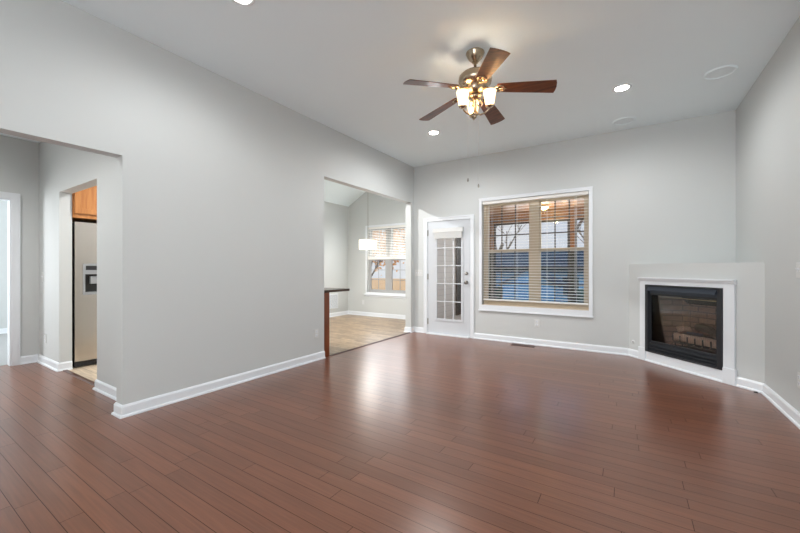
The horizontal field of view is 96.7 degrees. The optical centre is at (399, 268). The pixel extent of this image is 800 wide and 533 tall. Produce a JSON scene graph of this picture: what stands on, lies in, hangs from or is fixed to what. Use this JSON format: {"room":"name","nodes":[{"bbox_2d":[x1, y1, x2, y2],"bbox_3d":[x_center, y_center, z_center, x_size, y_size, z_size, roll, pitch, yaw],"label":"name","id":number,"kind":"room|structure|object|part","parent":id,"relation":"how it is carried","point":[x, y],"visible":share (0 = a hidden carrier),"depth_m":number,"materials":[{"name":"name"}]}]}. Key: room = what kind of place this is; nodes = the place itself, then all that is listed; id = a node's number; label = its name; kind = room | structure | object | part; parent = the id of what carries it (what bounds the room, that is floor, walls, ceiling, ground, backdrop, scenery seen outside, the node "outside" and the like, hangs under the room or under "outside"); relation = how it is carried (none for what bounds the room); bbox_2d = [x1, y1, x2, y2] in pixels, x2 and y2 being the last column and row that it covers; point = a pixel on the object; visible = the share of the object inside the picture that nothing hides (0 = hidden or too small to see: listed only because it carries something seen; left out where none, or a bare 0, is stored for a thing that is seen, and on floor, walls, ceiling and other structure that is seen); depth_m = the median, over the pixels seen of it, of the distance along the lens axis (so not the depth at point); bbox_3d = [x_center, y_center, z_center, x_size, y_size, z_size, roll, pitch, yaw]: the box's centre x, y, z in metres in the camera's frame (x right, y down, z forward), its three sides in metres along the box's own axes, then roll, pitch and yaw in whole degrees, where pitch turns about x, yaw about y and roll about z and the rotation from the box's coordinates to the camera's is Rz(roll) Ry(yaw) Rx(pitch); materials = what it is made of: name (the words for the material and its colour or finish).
{"room":"living room","nodes":[
{"label":"living room","id":0,"kind":"room"},
{"bbox_2d":[0,200,6,328],"bbox_3d":[-6.226,-0.205,4.936,3.190,2.730,3.600,0,0,33],"label":"wall","id":1,"kind":"structure","parent":0,"point":[3,204],"depth_m":6.36,"materials":[{"name":"paint"}]},
{"bbox_2d":[0,328,6,333],"bbox_3d":[-6.202,1.113,4.891,3.080,0.095,3.450,0,0,33],"label":"baseboard","id":2,"kind":"structure","parent":1,"relation":"attached to","point":[2,330],"depth_m":6.35,"materials":[{"name":"paint"}]},
{"bbox_2d":[0,135,38,356],"bbox_3d":[-5.101,-0.205,3.634,0.110,2.730,2.220,0,0,33],"label":"wall","id":3,"kind":"structure","parent":0,"point":[19,158],"depth_m":4.35,"materials":[{"name":"paint"}]},
{"bbox_2d":[0,191,19,365],"bbox_3d":[-4.915,0.128,3.904,0.132,2.065,1.015,0,0,33],"label":"door frame","id":4,"kind":"structure","parent":3,"relation":"in","point":[13,199],"depth_m":4.26,"materials":[{"name":"paint"}]},
{"bbox_2d":[0,133,40,142],"bbox_3d":[-3.980,-1.620,2.821,2.873,0.100,2.260,0,0,33],"label":"ceiling","id":5,"kind":"structure","parent":0,"point":[3,134],"depth_m":4.29,"materials":[{"name":"paint"}]},
{"bbox_2d":[39,142,115,386],"bbox_3d":[-3.322,-0.205,3.748,2.763,2.730,0.110,0,0,33],"label":"wall","id":6,"kind":"structure","parent":0,"point":[63,171],"depth_m":4.03,"materials":[{"name":"paint"}]},
{"bbox_2d":[20,354,115,400],"bbox_3d":[-3.344,1.113,3.723,2.768,0.095,0.236,0,0,30],"label":"baseboard","id":7,"kind":"structure","parent":6,"relation":"attached to","point":[101,387],"depth_m":4.06,"materials":[{"name":"paint"}]},
{"bbox_2d":[0,0,413,404],"bbox_3d":[-1.835,-1.015,3.401,0.115,4.350,10.350,0,0,33],"label":"wall","id":8,"kind":"structure","parent":0,"point":[220,182],"depth_m":3.21,"materials":[{"name":"paint"}]},
{"bbox_2d":[111,351,325,418],"bbox_3d":[-1.632,1.113,3.719,0.167,0.095,2.216,0,0,33],"label":"baseboard","id":9,"kind":"structure","parent":8,"relation":"attached to","point":[120,411],"depth_m":3.31,"materials":[{"name":"paint"}]},
{"bbox_2d":[314,329,318,338],"bbox_3d":[-1.058,0.820,4.500,0.009,0.116,0.072,0,0,33],"label":"wall outlet","id":10,"kind":"object","parent":8,"relation":"attached to","point":[316,331],"visible":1,"depth_m":4.50,"materials":[{"name":"white plastic"}]},
{"bbox_2d":[324,201,347,312],"bbox_3d":[-2.286,-0.290,7.668,0.120,2.900,3.650,0,0,33],"label":"wall","id":11,"kind":"structure","parent":0,"point":[335,215],"depth_m":8.70,"materials":[{"name":"paint"}]},
{"bbox_2d":[329,293,337,308],"bbox_3d":[-1.613,0.785,8.597,0.012,0.360,0.340,0,0,33],"label":"air vent","id":12,"kind":"object","parent":11,"relation":"in","point":[333,298],"visible":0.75,"depth_m":8.60,"materials":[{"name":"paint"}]},
{"bbox_2d":[324,179,365,206],"bbox_3d":[-1.310,-2.306,6.983,2.863,1.788,3.750,0,0,33],"label":"ceiling","id":13,"kind":"structure","parent":0,"point":[335,193],"depth_m":8.39,"materials":[{"name":"paint"}]},
{"bbox_2d":[359,239,376,249],"bbox_3d":[-0.691,-1.394,7.674,0.398,1.938,0.398,0,0,33],"label":"pendant light","id":14,"kind":"object","parent":13,"relation":"hanging from","point":[367,244],"visible":0.87,"depth_m":7.51,"materials":[{"name":"beige"}]},
{"bbox_2d":[348,192,404,314],"bbox_3d":[-0.255,-1.040,8.463,2.683,4.400,0.120,0,0,33],"label":"wall","id":15,"kind":"structure","parent":0,"point":[369,209],"depth_m":8.78,"materials":[{"name":"paint"}]},
{"bbox_2d":[329,310,423,332],"bbox_3d":[-1.049,1.113,6.805,2.895,0.095,3.530,0,0,33],"label":"baseboard","id":16,"kind":"structure","parent":15,"relation":"attached to","point":[395,316],"depth_m":8.49,"materials":[{"name":"paint"}]},
{"bbox_2d":[364,223,404,297],"bbox_3d":[-0.280,-0.188,8.455,1.340,1.735,0.160,0,0,33],"label":"window","id":17,"kind":"structure","parent":15,"relation":"in","point":[388,292],"depth_m":8.50,"materials":[{"name":"paint"}]},
{"bbox_3d":[-0.524,0.147,8.650,0.488,0.775,0.025,0,0,33],"label":"sash","id":18,"kind":"part","parent":17,"relation":"part of","materials":[{"name":"glass"}]},
{"bbox_3d":[-0.508,-0.585,8.676,0.488,0.770,0.025,0,0,33],"label":"sash","id":19,"kind":"part","parent":17,"relation":"part of","materials":[{"name":"glass"}]},
{"bbox_2d":[368,225,404,259],"bbox_3d":[-0.289,-0.617,8.441,1.180,0.783,0.047,0,0,33],"label":"window blind","id":20,"kind":"object","parent":17,"relation":"attached to","point":[396,226],"visible":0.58,"depth_m":8.43,"materials":[{"name":"white plastic"}]},
{"bbox_3d":[-0.288,-0.258,8.443,1.170,0.065,0.040,0,0,33],"label":"rail","id":21,"kind":"part","parent":20,"relation":"part of","materials":[{"name":"white plastic"}]},
{"bbox_3d":[-0.001,0.147,8.315,0.488,0.775,0.025,0,0,33],"label":"sash","id":22,"kind":"part","parent":17,"relation":"part of","materials":[{"name":"glass"}]},
{"bbox_2d":[0,314,799,532],"bbox_3d":[-2.484,1.208,3.817,10.700,0.104,10.350,0,0,33],"label":"floor","id":23,"kind":"structure","parent":0,"point":[415,432],"depth_m":2.28,"materials":[{"name":"brown wood"}]},
{"bbox_2d":[63,370,94,385],"bbox_3d":[-3.364,1.156,3.763,1.063,0.008,0.050,0,0,33],"label":"trim","id":24,"kind":"structure","parent":23,"relation":"on","point":[82,378],"depth_m":3.77,"materials":[{"name":"brown wood"}]},
{"bbox_2d":[72,222,96,366],"bbox_3d":[-3.837,0.306,4.693,0.816,1.707,0.903,0,0,33],"label":"refrigerator","id":25,"kind":"object","parent":23,"relation":"on","point":[84,235],"visible":0.23,"depth_m":4.21,"materials":[{"name":"silver metal"}]},
{"bbox_3d":[-3.658,-0.010,4.307,0.002,0.050,0.230,0,0,33],"label":"control panel","id":26,"kind":"part","parent":25,"relation":"part of","materials":[{"name":"grey plastic"}]},
{"bbox_2d":[324,293,328,356],"bbox_3d":[-1.666,0.738,5.126,1.665,0.845,0.107,0,0,33],"label":"breakfast bar","id":27,"kind":"object","parent":23,"relation":"on","point":[326,295],"visible":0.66,"depth_m":4.68,"materials":[{"name":"wood"}]},
{"bbox_2d":[324,288,349,292],"bbox_3d":[-1.556,0.298,5.293,1.672,0.034,0.513,0,0,33],"label":"countertop","id":28,"kind":"structure","parent":27,"relation":"on","point":[326,290],"depth_m":4.87,"materials":[{"name":"brown wood"}]},
{"bbox_2d":[329,332,409,355],"bbox_3d":[-0.378,1.157,5.590,0.040,0.007,2.048,0,0,33],"label":"trim","id":29,"kind":"structure","parent":23,"relation":"on","point":[408,332],"depth_m":5.38,"materials":[{"name":"brown wood"}]},
{"bbox_2d":[511,343,534,347],"bbox_3d":[1.856,1.157,5.366,0.340,0.006,0.120,0,0,33],"label":"floor vent","id":30,"kind":"object","parent":23,"relation":"in","point":[512,343],"visible":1,"depth_m":5.35,"materials":[{"name":"metal"}]},
{"bbox_2d":[62,0,799,166],"bbox_3d":[-0.217,-1.930,1.629,4.522,0.120,9.110,0,0,33],"label":"ceiling","id":31,"kind":"structure","parent":0,"point":[344,66],"depth_m":3.12,"materials":[{"name":"paint"}]},
{"bbox_2d":[232,0,254,5],"bbox_3d":[-1.090,-1.867,2.443,0.176,0.006,0.176,0,0,33],"label":"recessed light","id":32,"kind":"object","parent":31,"relation":"in","point":[239,2],"visible":1,"depth_m":2.49,"materials":[{"name":"paint"}]},
{"bbox_2d":[428,130,439,134],"bbox_3d":[0.466,-1.867,4.891,0.176,0.006,0.176,0,0,33],"label":"recessed light","id":33,"kind":"object","parent":31,"relation":"in","point":[433,132],"visible":1,"depth_m":4.87,"materials":[{"name":"paint"}]},
{"bbox_2d":[403,47,556,187],"bbox_3d":[0.677,-1.286,3.119,1.270,1.168,1.221,0,0,33],"label":"ceiling fan","id":34,"kind":"object","parent":31,"relation":"hanging from","point":[474,81],"visible":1,"depth_m":3.00,"materials":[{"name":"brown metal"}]},
{"bbox_3d":[0.258,-1.518,2.933,0.471,0.080,0.145,0,0,-23],"label":"blade","id":35,"kind":"part","parent":34,"relation":"part of","materials":[{"name":"brown wood"}]},
{"bbox_3d":[0.389,-1.518,3.408,0.145,0.080,0.471,0,0,-41],"label":"blade","id":36,"kind":"part","parent":34,"relation":"part of","materials":[{"name":"brown wood"}]},
{"bbox_3d":[0.534,-1.426,3.023,0.044,0.076,0.043,0,0,33],"label":"bulb","id":37,"kind":"part","parent":34,"relation":"part of","materials":[{"name":"beige glass"}]},
{"bbox_3d":[0.563,-1.385,3.049,0.145,0.140,0.068,0,0,-40],"label":"lamp arm","id":38,"kind":"part","parent":34,"relation":"part of","materials":[{"name":"grey metal"}]},
{"bbox_3d":[0.681,-1.117,3.080,0.002,0.765,0.002,0,0,-42],"label":"pull chain","id":39,"kind":"part","parent":34,"relation":"part of","materials":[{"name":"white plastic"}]},
{"bbox_3d":[0.724,-1.385,3.029,0.149,0.140,0.068,0,0,33],"label":"lamp arm","id":40,"kind":"part","parent":34,"relation":"part of","materials":[{"name":"metal"}]},
{"bbox_3d":[0.758,-1.426,3.008,0.044,0.076,0.043,0,0,33],"label":"bulb","id":41,"kind":"part","parent":34,"relation":"part of","materials":[{"name":"beige glass"}]},
{"bbox_3d":[0.876,-1.518,3.433,0.145,0.080,0.472,0,0,33],"label":"blade","id":42,"kind":"part","parent":34,"relation":"part of","materials":[{"name":"brown wood"}]},
{"bbox_3d":[0.670,-1.518,2.661,0.145,0.080,0.471,0,0,-5],"label":"blade","id":43,"kind":"part","parent":34,"relation":"part of","materials":[{"name":"brown wood"}]},
{"bbox_3d":[1.055,-1.518,2.969,0.471,0.080,0.145,0,0,13],"label":"blade","id":44,"kind":"part","parent":34,"relation":"part of","materials":[{"name":"brown wood"}]},
{"bbox_2d":[612,84,631,92],"bbox_3d":[2.298,-1.867,3.682,0.176,0.006,0.176,0,0,33],"label":"recessed light","id":45,"kind":"object","parent":31,"relation":"in","point":[624,87],"visible":1,"depth_m":3.68,"materials":[{"name":"paint"}]},
{"bbox_2d":[612,117,635,125],"bbox_3d":[2.829,-1.863,4.494,0.250,0.014,0.250,0,0,33],"label":"ceiling speaker","id":46,"kind":"object","parent":31,"relation":"attached to","point":[625,120],"visible":1,"depth_m":4.51,"materials":[{"name":"paint"}]},
{"bbox_2d":[614,118,633,123],"bbox_3d":[2.829,-1.867,4.494,0.216,0.001,0.216,0,0,33],"label":"grille","id":47,"kind":"object","parent":46,"relation":"attached to","point":[621,120],"depth_m":4.48,"materials":[{"name":"white metal"}]},
{"bbox_2d":[703,65,737,79],"bbox_3d":[3.044,-1.863,3.382,0.250,0.014,0.250,0,0,33],"label":"ceiling speaker","id":48,"kind":"object","parent":31,"relation":"attached to","point":[720,72],"visible":1,"depth_m":3.38,"materials":[{"name":"paint"}]},
{"bbox_2d":[705,67,734,77],"bbox_3d":[3.044,-1.867,3.382,0.216,0.001,0.216,0,0,33],"label":"grille","id":49,"kind":"object","parent":48,"relation":"attached to","point":[719,72],"depth_m":3.38,"materials":[{"name":"white metal"}]},
{"bbox_2d":[438,238,460,319],"bbox_3d":[1.151,-0.075,7.937,0.020,2.530,2.990,0,0,33],"label":"wall","id":50,"kind":"structure","parent":0,"point":[448,241],"depth_m":7.73,"materials":[{"name":"grey"}]},
{"bbox_2d":[456,238,460,314],"bbox_3d":[1.493,0.010,8.425,0.030,2.100,0.800,0,0,33],"label":"window","id":51,"kind":"structure","parent":50,"relation":"in","point":[458,240],"depth_m":8.21,"materials":[{"name":"brown metal"}]},
{"bbox_2d":[489,207,583,301],"bbox_3d":[3.849,-0.075,7.913,4.550,2.530,0.120,0,0,33],"label":"wall","id":52,"kind":"structure","parent":0,"point":[576,211],"depth_m":8.17,"materials":[{"name":"brown wood"}]},
{"bbox_2d":[494,219,568,301],"bbox_3d":[3.073,-0.165,8.416,1.700,1.890,0.050,0,0,33],"label":"window","id":53,"kind":"structure","parent":52,"relation":"in","point":[495,225],"depth_m":8.48,"materials":[{"name":"beige wood"}]},
{"bbox_2d":[575,218,583,302],"bbox_3d":[4.619,-0.165,7.427,1.730,1.890,0.050,0,0,33],"label":"window","id":54,"kind":"structure","parent":52,"relation":"in","point":[576,269],"depth_m":7.86,"materials":[{"name":"beige wood"}]},
{"bbox_2d":[489,198,583,214],"bbox_3d":[3.109,-1.390,6.683,4.670,0.100,2.990,0,0,33],"label":"ceiling","id":55,"kind":"structure","parent":0,"point":[578,203],"depth_m":7.66,"materials":[{"name":"brown wood"}]},
{"bbox_2d":[541,205,548,209],"bbox_3d":[3.050,-1.294,7.546,0.230,0.093,0.230,0,0,33],"label":"porch light","id":56,"kind":"object","parent":55,"relation":"attached to","point":[544,207],"visible":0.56,"depth_m":7.47,"materials":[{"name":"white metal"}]},
{"bbox_2d":[414,110,735,347],"bbox_3d":[2.199,-0.355,5.402,4.522,3.030,0.150,0,0,33],"label":"wall","id":57,"kind":"structure","parent":0,"point":[664,193],"depth_m":4.85,"materials":[{"name":"paint"}]},
{"bbox_2d":[415,270,422,275],"bbox_3d":[0.340,0.075,6.493,0.164,0.116,0.018,0,0,33],"label":"light switch","id":58,"kind":"object","parent":57,"relation":"attached to","point":[417,272],"visible":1,"depth_m":6.49,"materials":[{"name":"white plastic"}]},
{"bbox_2d":[424,214,473,337],"bbox_3d":[0.859,0.188,6.218,0.950,2.185,0.200,0,0,33],"label":"door","id":59,"kind":"structure","parent":57,"relation":"in","point":[463,328],"depth_m":6.21,"materials":[{"name":"paint"}]},
{"bbox_2d":[433,227,463,238],"bbox_3d":[0.828,-0.617,6.152,0.570,0.177,0.045,0,0,33],"label":"door shade","id":60,"kind":"object","parent":59,"relation":"attached to","point":[455,232],"visible":1,"depth_m":6.13,"materials":[{"name":"white fabric"}]},
{"bbox_3d":[0.828,-0.535,6.152,0.530,0.015,0.040,0,0,33],"label":"rail","id":61,"kind":"part","parent":60,"relation":"part of","materials":[{"name":"white plastic"}]},
{"bbox_3d":[0.846,0.102,6.174,0.541,1.629,0.010,0,0,33],"label":"glass frame","id":62,"kind":"part","parent":59,"relation":"part of","materials":[{"name":"paint"}]},
{"bbox_2d":[478,186,592,317],"bbox_3d":[2.041,-0.235,5.487,1.670,1.840,0.178,0,0,33],"label":"window","id":63,"kind":"structure","parent":57,"relation":"in","point":[573,310],"depth_m":5.45,"materials":[{"name":"paint"}]},
{"bbox_3d":[1.740,0.115,5.726,0.695,0.850,0.025,0,0,33],"label":"sash","id":64,"kind":"part","parent":63,"relation":"part of","materials":[{"name":"glass"}]},
{"bbox_3d":[1.754,-0.657,5.749,0.695,0.795,0.025,0,0,33],"label":"sash","id":65,"kind":"part","parent":63,"relation":"part of","materials":[{"name":"glass"}]},
{"bbox_2d":[482,191,588,304],"bbox_3d":[2.023,-0.294,5.459,1.550,1.618,0.072,0,0,33],"label":"window blind","id":66,"kind":"object","parent":63,"relation":"attached to","point":[547,197],"visible":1,"depth_m":5.40,"materials":[{"name":"white plastic"}]},
{"bbox_3d":[2.026,0.503,5.465,1.540,0.023,0.052,0,0,33],"label":"rail","id":67,"kind":"part","parent":66,"relation":"part of","materials":[{"name":"white plastic"}]},
{"bbox_3d":[2.227,-0.280,5.370,0.002,1.560,0.002,0,0,33],"label":"ladder cord","id":68,"kind":"part","parent":66,"relation":"part of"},
{"bbox_3d":[2.410,0.115,5.297,0.633,0.850,0.025,0,0,33],"label":"sash","id":69,"kind":"part","parent":63,"relation":"part of","materials":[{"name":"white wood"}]},
{"bbox_3d":[2.425,-0.657,5.320,0.633,0.795,0.025,0,0,33],"label":"sash","id":70,"kind":"part","parent":63,"relation":"part of","materials":[{"name":"glass"}]},
{"bbox_2d":[534,319,538,326],"bbox_3d":[2.074,0.825,5.387,0.072,0.116,0.009,0,0,33],"label":"wall outlet","id":71,"kind":"object","parent":57,"relation":"attached to","point":[536,321],"visible":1,"depth_m":5.39,"materials":[{"name":"white plastic"}]},
{"bbox_2d":[474,333,627,355],"bbox_3d":[2.138,1.113,5.337,2.155,0.095,0.026,0,0,33],"label":"baseboard","id":72,"kind":"structure","parent":57,"relation":"attached to","point":[529,341],"depth_m":5.24,"materials":[{"name":"paint"}]},
{"bbox_2d":[629,262,764,382],"bbox_3d":[3.589,0.550,4.112,0.747,1.220,1.530,0,0,-12],"label":"wall","id":73,"kind":"structure","parent":0,"point":[750,277],"depth_m":3.50,"materials":[{"name":"paint"}]},
{"bbox_2d":[645,285,722,369],"bbox_3d":[3.348,0.618,4.091,0.392,0.837,0.885,0,0,-12],"label":"gas fireplace","id":74,"kind":"object","parent":73,"relation":"in","point":[667,307],"depth_m":4.21,"materials":[{"name":"metal"}]},
{"bbox_3d":[3.215,0.609,4.062,0.004,0.569,0.751,0,0,-12],"label":"glass","id":75,"kind":"part","parent":74,"relation":"part of","materials":[{"name":"glass"}]},
{"bbox_2d":[646,286,716,297],"bbox_3d":[3.187,0.261,4.056,0.062,0.082,0.795,0,0,-12],"label":"hood","id":76,"kind":"object","parent":74,"relation":"attached to","point":[675,291],"depth_m":4.02,"materials":[{"name":"metal"}]},
{"bbox_3d":[3.211,0.609,4.061,0.016,0.613,0.795,0,0,-12],"label":"glass frame","id":77,"kind":"part","parent":74,"relation":"part of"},
{"bbox_3d":[3.239,0.342,4.067,0.010,0.010,0.745,0,0,-12],"label":"curtain rod","id":78,"kind":"part","parent":74,"relation":"part of","materials":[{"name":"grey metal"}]},
{"bbox_3d":[3.378,0.859,4.048,0.182,0.150,0.465,0,0,-12],"label":"log grate","id":79,"kind":"part","parent":74,"relation":"part of","materials":[{"name":"black metal"}]},
{"bbox_2d":[673,333,715,348],"bbox_3d":[3.362,0.812,4.039,0.099,0.100,0.485,0,0,-13],"label":"log","id":80,"kind":"object","parent":74,"relation":"on","point":[706,341],"visible":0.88,"depth_m":4.00,"materials":[{"name":"ceramic"}]},
{"bbox_2d":[676,326,690,331],"bbox_3d":[3.366,0.719,4.224,0.144,0.079,0.070,0,0,29],"label":"log","id":81,"kind":"object","parent":80,"relation":"on","point":[679,328],"visible":0.96,"depth_m":4.21,"materials":[{"name":"ceramic"}]},
{"bbox_2d":[686,331,702,335],"bbox_3d":[3.365,0.743,4.060,0.059,0.035,0.176,0,0,-12],"label":"log","id":82,"kind":"object","parent":80,"relation":"on","point":[687,332],"visible":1,"depth_m":4.05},
{"bbox_2d":[694,324,715,338],"bbox_3d":[3.430,0.692,3.965,0.089,0.130,0.333,0,0,9],"label":"log","id":83,"kind":"object","parent":80,"relation":"on","point":[710,331],"visible":0.89,"depth_m":3.93,"materials":[{"name":"grey ceramic"}]},
{"bbox_3d":[3.345,0.882,4.041,0.012,0.012,0.465,0,0,-12],"label":"rail","id":84,"kind":"part","parent":74,"relation":"part of","materials":[{"name":"metal"}]},
{"bbox_2d":[682,332,715,339],"bbox_3d":[3.460,0.812,4.079,0.108,0.110,0.404,0,0,-12],"label":"log","id":85,"kind":"object","parent":74,"relation":"on","point":[683,332],"visible":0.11,"depth_m":4.05,"materials":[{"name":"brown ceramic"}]},
{"bbox_2d":[637,277,736,385],"bbox_3d":[3.194,0.635,4.048,0.049,1.050,1.102,0,0,-12],"label":"fireplace surround","id":86,"kind":"object","parent":73,"relation":"attached to","point":[728,374],"visible":1,"depth_m":3.74,"materials":[{"name":"paint"}]},
{"bbox_3d":[3.201,1.100,4.059,0.030,0.120,0.888,0,0,-12],"label":"panel","id":87,"kind":"part","parent":86,"relation":"part of","materials":[{"name":"paint"}]},
{"bbox_3d":[3.194,0.135,4.048,0.048,0.050,1.087,0,0,-12],"label":"cornice","id":88,"kind":"part","parent":86,"relation":"part of","materials":[{"name":"paint"}]},
{"bbox_2d":[628,348,764,392],"bbox_3d":[3.210,1.113,4.036,0.026,0.095,1.516,0,0,-12],"label":"baseboard","id":89,"kind":"structure","parent":73,"relation":"attached to","point":[751,385],"depth_m":3.43,"materials":[{"name":"paint"}]},
{"bbox_2d":[736,16,799,412],"bbox_3d":[1.593,-0.355,0.381,0.128,3.030,8.960,0,0,33],"label":"wall","id":90,"kind":"structure","parent":0,"point":[768,116],"depth_m":3.06,"materials":[{"name":"paint"}]},
{"bbox_2d":[761,384,799,428],"bbox_3d":[1.270,1.113,0.020,0.026,0.095,7.803,0,0,33],"label":"baseboard","id":91,"kind":"structure","parent":90,"relation":"attached to","point":[791,413],"depth_m":2.88,"materials":[{"name":"paint"}]},
{"bbox_2d":[795,262,799,277],"bbox_3d":[2.944,0.010,2.627,0.018,0.116,0.118,0,0,33],"label":"light switch","id":92,"kind":"object","parent":90,"relation":"attached to","point":[797,268],"visible":1,"depth_m":2.64,"materials":[{"name":"white plastic"}]},
{"bbox_2d":[797,372,799,387],"bbox_3d":[2.948,0.825,2.625,0.009,0.116,0.072,0,0,33],"label":"wall outlet","id":93,"kind":"object","parent":90,"relation":"attached to","point":[798,373],"visible":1,"depth_m":2.63,"materials":[{"name":"white plastic"}]},
{"label":"outside","id":94,"kind":"structure","parent":0,"visible":0},
{"bbox_2d":[372,278,404,289],"bbox_3d":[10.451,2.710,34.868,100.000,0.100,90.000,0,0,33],"label":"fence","id":95,"kind":"structure","parent":94,"point":[398,284],"depth_m":60.02,"materials":[{"name":"beige wood"}]},
{"bbox_2d":[372,229,404,275],"bbox_3d":[-1.363,-0.441,21.347,4.085,6.224,6.081,0,0,7],"label":"tree","id":96,"kind":"object","parent":95,"relation":"on","point":[380,262],"visible":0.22,"depth_m":21.38,"materials":[{"name":"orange plant"}]},
{"bbox_2d":[396,229,404,254],"bbox_3d":[1.922,-1.661,30.383,6.942,8.704,7.687,0,0,-27],"label":"tree","id":97,"kind":"object","parent":95,"relation":"on","point":[399,229],"visible":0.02,"depth_m":31.63,"materials":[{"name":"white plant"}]},
{"bbox_2d":[496,287,502,298],"bbox_3d":[2.928,1.618,12.603,1.925,2.084,0.897,0,0,33],"label":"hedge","id":98,"kind":"object","parent":95,"relation":"on","point":[497,291],"visible":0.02,"depth_m":12.08,"materials":[{"name":"green plant"}]},
{"bbox_2d":[496,224,525,249],"bbox_3d":[8.891,-2.451,36.201,6.280,10.274,7.832,0,0,-37],"label":"tree","id":99,"kind":"object","parent":95,"relation":"on","point":[510,244],"visible":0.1,"depth_m":35.16,"materials":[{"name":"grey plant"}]},
{"bbox_2d":[499,268,566,301],"bbox_3d":[4.111,1.320,10.964,1.700,2.680,1.460,0,0,33],"label":"garden shed","id":100,"kind":"object","parent":95,"relation":"on","point":[558,293],"visible":0.24,"depth_m":10.49,"materials":[{"name":"paint"}]},
{"bbox_2d":[496,251,583,301],"bbox_3d":[10.617,0.710,25.856,15.600,3.900,7.800,0,0,33],"label":"neighboring house","id":101,"kind":"structure","parent":95,"relation":"on","point":[580,254],"depth_m":23.84,"materials":[{"name":"blue"}]},
{"bbox_3d":[10.449,1.110,21.790,0.920,1.120,0.010,0,0,33],"label":"pane","id":102,"kind":"part","parent":101,"relation":"part of","materials":[{"name":"white glass"}]},
{"bbox_2d":[577,289,583,302],"bbox_3d":[6.192,1.619,10.527,2.262,2.082,0.885,0,0,33],"label":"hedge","id":103,"kind":"object","parent":95,"relation":"on","point":[581,290],"visible":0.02,"depth_m":10.76,"materials":[{"name":"green plant"}]},
{"bbox_2d":[577,222,583,242],"bbox_3d":[9.363,-1.201,16.554,3.313,7.737,3.305,0,0,-15],"label":"tree","id":104,"kind":"object","parent":95,"relation":"on","point":[581,222],"visible":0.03,"depth_m":16.49,"materials":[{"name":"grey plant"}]},
{"bbox_3d":[-3.964,-0.205,5.400,0.100,2.730,1.980,0,0,33],"label":"wall","id":105,"kind":"structure","parent":0,"visible":0},
{"bbox_2d":[72,186,96,223],"bbox_3d":[-3.862,-1.075,4.712,0.803,0.960,0.928,0,0,33],"label":"upper cabinet","id":106,"kind":"object","parent":105,"relation":"attached to","point":[84,202],"visible":0.09,"depth_m":4.21,"materials":[{"name":"brown wood"}]}
]}

